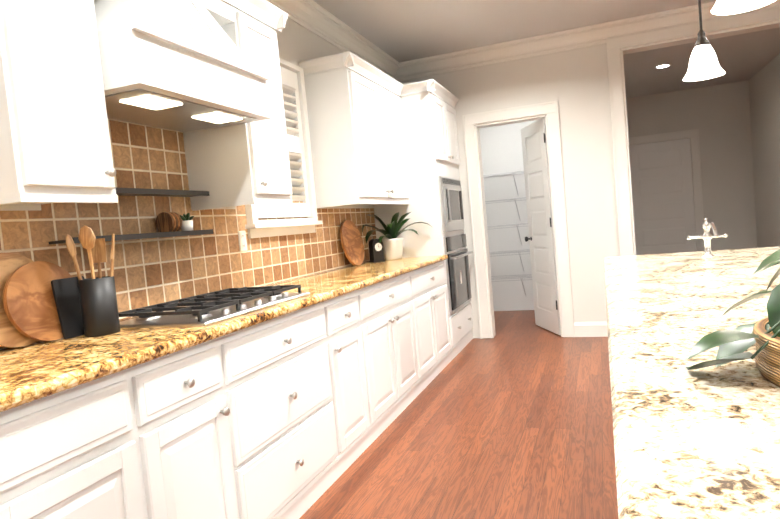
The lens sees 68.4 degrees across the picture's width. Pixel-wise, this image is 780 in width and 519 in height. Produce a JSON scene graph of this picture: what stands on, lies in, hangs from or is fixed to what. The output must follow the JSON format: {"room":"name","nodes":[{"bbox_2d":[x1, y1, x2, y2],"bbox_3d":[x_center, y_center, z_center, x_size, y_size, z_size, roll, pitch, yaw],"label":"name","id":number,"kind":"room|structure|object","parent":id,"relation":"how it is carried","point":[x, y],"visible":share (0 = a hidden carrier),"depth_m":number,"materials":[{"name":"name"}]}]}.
{"room":"kitchen","nodes":[
{"label":"kitchen","id":0,"kind":"room"},
{"bbox_2d":[0,18,376,348],"bbox_3d":[-1.280,-0.216,2.229,0.144,2.820,11.530,-4,4,20],"label":"wall","id":1,"kind":"structure","parent":0,"point":[296,44],"depth_m":3.97,"materials":[{"name":"white paint"}]},
{"bbox_2d":[0,0,292,210],"bbox_3d":[-0.968,-0.715,2.358,0.415,0.998,1.644,-4,4,20],"label":"wall cabinet","id":2,"kind":"object","parent":1,"relation":"attached to","point":[55,145],"visible":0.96,"depth_m":1.83,"materials":[{"name":"white paint"}]},
{"bbox_2d":[94,0,271,132],"bbox_3d":[-0.920,-0.824,2.324,0.487,0.474,0.810,-4,4,20],"label":"range hood","id":3,"kind":"object","parent":2,"relation":"attached to","point":[185,66],"visible":0.85,"depth_m":2.15,"materials":[{"name":"white paint"}]},
{"bbox_2d":[0,119,376,348],"bbox_3d":[-1.127,-0.192,2.436,0.002,0.879,5.738,-4,4,20],"label":"tile backsplash","id":4,"kind":"structure","parent":1,"relation":"attached to","point":[150,271],"depth_m":2.64,"materials":[{"name":"tile"}]},
{"bbox_2d":[49,187,213,243],"bbox_3d":[-1.060,-0.190,2.434,0.124,0.207,0.790,-4,4,20],"label":"shelves","id":5,"kind":"object","parent":4,"relation":"attached to","point":[151,192],"visible":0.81,"depth_m":2.45,"materials":[{"name":"grey metal"}]},
{"bbox_2d":[155,212,181,231],"bbox_3d":[-0.999,-0.166,2.592,0.096,0.096,0.077,-4,4,20],"label":"coaster","id":6,"kind":"object","parent":5,"relation":"on","point":[168,222],"visible":0.85,"depth_m":2.56,"materials":[{"name":"brown wood"}]},
{"bbox_2d":[180,213,193,230],"bbox_3d":[-0.957,-0.174,2.697,0.067,0.093,0.068,-4,4,20],"label":"succulent","id":7,"kind":"object","parent":5,"relation":"on","point":[187,223],"visible":0.88,"depth_m":2.68,"materials":[{"name":"white ceramic"}]},
{"bbox_2d":[238,231,246,250],"bbox_3d":[-0.825,-0.105,3.217,0.008,0.114,0.070,-4,4,20],"label":"wall outlet plate","id":8,"kind":"object","parent":4,"relation":"attached to","point":[242,241],"visible":1,"depth_m":3.19,"materials":[{"name":"white plastic"}]},
{"bbox_2d":[245,58,322,238],"bbox_3d":[-0.757,-0.712,3.627,0.210,1.128,0.836,-4,4,20],"label":"window","id":9,"kind":"structure","parent":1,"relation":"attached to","point":[297,130],"depth_m":3.81,"materials":[{"name":"white paint"}]},
{"bbox_2d":[299,51,413,206],"bbox_3d":[-0.215,-0.942,4.509,0.352,0.986,1.110,-4,4,20],"label":"upper cabinet","id":10,"kind":"object","parent":1,"relation":"attached to","point":[385,145],"depth_m":4.04,"materials":[{"name":"white paint"}]},
{"bbox_2d":[266,0,779,338],"bbox_3d":[1.702,-0.473,2.048,5.600,2.820,13.000,-4,4,20],"label":"trim","id":11,"kind":"structure","parent":1,"relation":"attached to","point":[657,30],"depth_m":5.34,"materials":[{"name":"white paint"}]},
{"bbox_2d":[299,310,618,518],"bbox_3d":[1.832,0.979,2.134,5.880,0.100,13.280,-4,4,20],"label":"floor","id":12,"kind":"structure","parent":0,"point":[512,418],"depth_m":3.08,"materials":[{"name":"brown wood"}]},
{"bbox_2d":[0,363,175,518],"bbox_3d":[-1.139,0.802,1.335,0.616,0.876,1.056,-4,4,20],"label":"base cabinet","id":13,"kind":"object","parent":12,"relation":"on","point":[97,450],"depth_m":1.49,"materials":[{"name":"white paint"}]},
{"bbox_2d":[0,255,447,414],"bbox_3d":[-0.722,0.230,2.521,0.640,0.040,5.366,-4,4,20],"label":"countertop","id":14,"kind":"structure","parent":13,"relation":"on","point":[38,371],"depth_m":1.81,"materials":[{"name":"beige stone"}]},
{"bbox_2d":[0,253,35,347],"bbox_3d":[-1.257,0.134,1.905,0.073,0.318,0.320,-4,4,20],"label":"round board","id":15,"kind":"object","parent":14,"relation":"on","point":[11,336],"visible":0.35,"depth_m":1.89,"materials":[{"name":"brown wood"}]},
{"bbox_2d":[3,261,71,341],"bbox_3d":[-1.189,0.143,1.977,0.066,0.279,0.280,-4,4,20],"label":"board","id":16,"kind":"object","parent":14,"relation":"on","point":[30,308],"visible":0.62,"depth_m":1.93,"materials":[{"name":"brown wood"}]},
{"bbox_2d":[51,276,84,338],"bbox_3d":[-1.125,0.169,2.042,0.039,0.209,0.130,-4,4,20],"label":"slate board","id":17,"kind":"object","parent":14,"relation":"on","point":[66,294],"visible":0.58,"depth_m":2.02,"materials":[{"name":"black stone"}]},
{"bbox_2d":[65,226,119,336],"bbox_3d":[-1.044,0.073,2.041,0.145,0.386,0.150,-4,4,20],"label":"utensil crock","id":18,"kind":"object","parent":14,"relation":"on","point":[99,306],"visible":1,"depth_m":2.00,"materials":[{"name":"black ceramic"}]},
{"bbox_2d":[119,284,309,327],"bbox_3d":[-0.742,0.187,2.459,0.480,0.056,0.780,-4,4,20],"label":"cooktop","id":19,"kind":"object","parent":14,"relation":"in","point":[223,305],"visible":1,"depth_m":2.27,"materials":[{"name":"silver metal"}]},
{"bbox_2d":[340,220,363,265],"bbox_3d":[-0.296,-0.132,4.522,0.084,0.368,0.370,-4,4,20],"label":"round board","id":20,"kind":"object","parent":14,"relation":"on","point":[352,242],"visible":1,"depth_m":4.49,"materials":[{"name":"brown wood"}]},
{"bbox_2d":[368,239,384,262],"bbox_3d":[-0.112,-0.076,4.762,0.116,0.195,0.076,-7,4,-31],"label":"mantel clock","id":21,"kind":"object","parent":14,"relation":"on","point":[376,251],"visible":1,"depth_m":4.73,"materials":[{"name":"black plastic"}]},
{"bbox_2d":[362,212,431,259],"bbox_3d":[0.050,-0.202,4.795,0.521,0.413,0.480,-4,4,20],"label":"agave plant","id":22,"kind":"object","parent":14,"relation":"on","point":[393,246],"visible":0.96,"depth_m":4.86,"materials":[{"name":"green plant"}]},
{"bbox_2d":[160,339,247,518],"bbox_3d":[-0.924,0.748,1.920,0.616,0.876,0.488,-4,4,20],"label":"base cabinet","id":23,"kind":"object","parent":12,"relation":"on","point":[196,384],"depth_m":1.90,"materials":[{"name":"white paint"}]},
{"bbox_2d":[228,299,351,518],"bbox_3d":[-0.701,0.692,2.530,0.616,0.876,0.961,-4,4,20],"label":"base cabinet","id":24,"kind":"object","parent":12,"relation":"on","point":[294,408],"depth_m":2.41,"materials":[{"name":"white paint"}]},
{"bbox_2d":[336,287,379,462],"bbox_3d":[-0.478,0.636,3.137,0.616,0.876,0.483,-4,4,20],"label":"base cabinet","id":25,"kind":"object","parent":12,"relation":"on","point":[352,310],"depth_m":3.10,"materials":[{"name":"white paint"}]},
{"bbox_2d":[368,271,427,433],"bbox_3d":[-0.263,0.582,3.725,0.616,0.876,1.066,-4,4,20],"label":"base cabinet","id":26,"kind":"object","parent":12,"relation":"on","point":[394,305],"depth_m":3.67,"materials":[{"name":"white paint"}]},
{"bbox_2d":[374,79,472,359],"bbox_3d":[0.319,-0.335,5.430,0.633,2.396,0.876,-4,4,20],"label":"tall cabinet","id":27,"kind":"object","parent":12,"relation":"on","point":[431,123],"depth_m":5.01,"materials":[{"name":"white paint"}]},
{"bbox_2d":[416,259,451,384],"bbox_3d":[0.049,0.504,4.575,0.616,0.876,1.043,-4,4,20],"label":"base cabinet","id":28,"kind":"object","parent":12,"relation":"on","point":[430,281],"depth_m":4.51,"materials":[{"name":"white paint"}]},
{"bbox_2d":[607,287,634,518],"bbox_3d":[1.196,0.574,1.631,0.968,0.879,3.243,-4,4,20],"label":"kitchen island","id":29,"kind":"object","parent":12,"relation":"on","point":[627,511],"depth_m":0.71,"materials":[{"name":"white paint"}]},
{"bbox_2d":[607,247,779,518],"bbox_3d":[1.177,0.113,1.610,1.034,0.040,3.264,-4,4,20],"label":"island countertop","id":30,"kind":"structure","parent":29,"relation":"on","point":[703,443],"depth_m":0.87,"materials":[{"name":"beige stone"}]},
{"bbox_2d":[687,218,727,257],"bbox_3d":[1.507,-0.097,2.690,0.178,0.192,0.278,-4,4,20],"label":"island faucet","id":31,"kind":"object","parent":30,"relation":"on","point":[707,236],"visible":1,"depth_m":2.78,"materials":[{"name":"silver metal"}]},
{"bbox_2d":[685,249,779,386],"bbox_3d":[0.812,0.024,0.841,0.703,0.292,0.701,-4,4,20],"label":"potted plant","id":32,"kind":"object","parent":30,"relation":"on","point":[763,334],"visible":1,"depth_m":0.92,"materials":[{"name":"plant"}]},
{"bbox_2d":[313,0,779,97],"bbox_3d":[1.576,-1.875,1.965,5.880,0.200,13.280,-4,4,20],"label":"ceiling","id":33,"kind":"structure","parent":0,"point":[399,31],"depth_m":4.94,"materials":[{"name":"grey paint"}]},
{"bbox_2d":[654,64,670,68],"bbox_3d":[3.067,-2.171,6.448,0.178,0.004,0.178,-4,3,11],"label":"recessed light","id":34,"kind":"object","parent":33,"relation":"in","point":[662,66],"visible":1,"depth_m":6.39,"materials":[{"name":"white"}]},
{"bbox_2d":[683,0,724,81],"bbox_3d":[1.409,-1.371,2.628,0.176,1.050,0.176,-4,4,20],"label":"pendant light","id":35,"kind":"object","parent":33,"relation":"hanging from","point":[704,64],"visible":1,"depth_m":2.62,"materials":[{"name":"white glass"}]},
{"bbox_2d":[711,0,775,14],"bbox_3d":[1.002,-1.277,1.664,0.176,1.050,0.176,-4,4,20],"label":"pendant light","id":36,"kind":"object","parent":33,"relation":"hanging from","point":[724,7],"visible":1,"depth_m":1.76,"materials":[{"name":"white glass"}]},
{"bbox_2d":[398,43,779,337],"bbox_3d":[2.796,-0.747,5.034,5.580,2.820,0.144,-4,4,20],"label":"wall","id":37,"kind":"structure","parent":0,"point":[736,124],"depth_m":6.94,"materials":[{"name":"white paint"}]},
{"bbox_2d":[483,171,531,295],"bbox_3d":[1.591,-0.288,6.994,1.880,1.536,0.342,-4,4,20],"label":"wire shelves","id":38,"kind":"object","parent":37,"relation":"attached to","point":[503,252],"visible":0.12,"depth_m":6.93,"materials":[{"name":"grey metal"}]},
{"bbox_2d":[521,117,560,334],"bbox_3d":[1.507,-0.323,5.808,0.351,2.090,0.608,-4,4,20],"label":"pantry door","id":39,"kind":"structure","parent":37,"relation":"in","point":[539,217],"depth_m":5.76,"materials":[{"name":"white paint"}]},
{"bbox_2d":[629,138,696,254],"bbox_3d":[3.873,-0.644,8.156,0.808,2.035,0.046,-4,4,20],"label":"hall door","id":40,"kind":"structure","parent":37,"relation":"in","point":[662,196],"depth_m":8.12,"materials":[{"name":"white paint"}]}
]}

